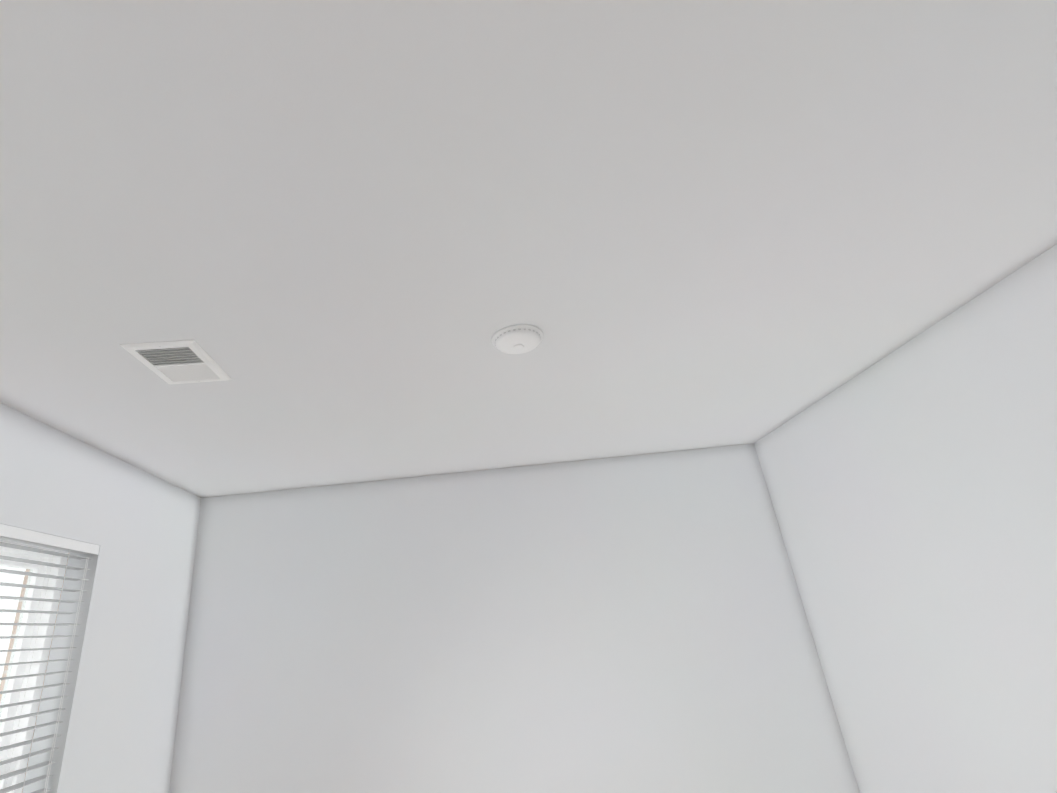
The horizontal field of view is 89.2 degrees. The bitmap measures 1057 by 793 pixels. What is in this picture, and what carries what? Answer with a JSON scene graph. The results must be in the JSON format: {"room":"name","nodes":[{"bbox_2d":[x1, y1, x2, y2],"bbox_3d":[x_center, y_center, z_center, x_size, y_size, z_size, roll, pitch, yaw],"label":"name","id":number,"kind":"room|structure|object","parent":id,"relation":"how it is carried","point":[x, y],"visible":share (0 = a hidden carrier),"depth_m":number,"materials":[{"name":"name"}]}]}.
{"room":"empty room","nodes":[
{"label":"empty room","id":0,"kind":"room"},
{"bbox_2d":[0,559,67,790],"bbox_3d":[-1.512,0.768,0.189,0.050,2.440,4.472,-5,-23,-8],"label":"window frame","id":1,"kind":"structure","parent":0,"point":[14,629],"depth_m":1.83,"materials":[{"name":"white plastic"}]},
{"bbox_2d":[0,403,200,792],"bbox_3d":[-1.354,0.755,0.211,0.100,2.440,4.472,-5,-23,-8],"label":"wall","id":2,"kind":"structure","parent":0,"point":[116,730],"depth_m":1.96,"materials":[{"name":"paint"}]},
{"bbox_2d":[0,524,99,792],"bbox_3d":[-1.512,0.872,0.994,0.245,1.346,1.504,-5,-23,-8],"label":"window blinds","id":3,"kind":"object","parent":2,"relation":"in","point":[42,557],"depth_m":1.72,"materials":[{"name":"white plastic"}]},
{"bbox_2d":[169,443,859,792],"bbox_3d":[-0.015,1.535,2.522,3.246,2.440,0.120,-5,-23,-8],"label":"wall","id":4,"kind":"structure","parent":0,"point":[632,624],"depth_m":2.60,"materials":[{"name":"paint"}]},
{"bbox_2d":[0,0,1056,497],"bbox_3d":[-0.028,-0.528,0.900,3.381,0.100,4.712,-5,-23,-8],"label":"ceiling","id":5,"kind":"structure","parent":0,"point":[340,240],"depth_m":1.12,"materials":[{"name":"paint"}]},
{"bbox_2d":[120,340,231,384],"bbox_3d":[-0.972,-0.089,1.495,0.178,0.008,0.243,-5,-23,-8],"label":"ceiling vent","id":6,"kind":"object","parent":5,"relation":"in","point":[180,362],"visible":1,"depth_m":1.48,"materials":[{"name":"white metal"}]},
{"bbox_2d":[491,324,542,353],"bbox_3d":[-0.031,-0.161,1.601,0.156,0.035,0.156,-5,-23,-8],"label":"smoke detector","id":7,"kind":"object","parent":5,"relation":"attached to","point":[518,339],"visible":1,"depth_m":1.57,"materials":[{"name":"white plastic"}]},
{"bbox_2d":[754,244,1056,792],"bbox_3d":[1.743,0.504,0.635,0.120,2.440,4.472,-5,-23,-8],"label":"wall","id":8,"kind":"structure","parent":0,"point":[912,486],"depth_m":1.95,"materials":[{"name":"paint"}]},
{"label":"outside","id":9,"kind":"structure","parent":0,"visible":0},
{"bbox_2d":[0,566,25,682],"bbox_3d":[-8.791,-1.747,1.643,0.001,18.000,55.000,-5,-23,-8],"label":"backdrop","id":10,"kind":"structure","parent":9,"point":[8,613],"depth_m":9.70,"materials":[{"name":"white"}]}
]}

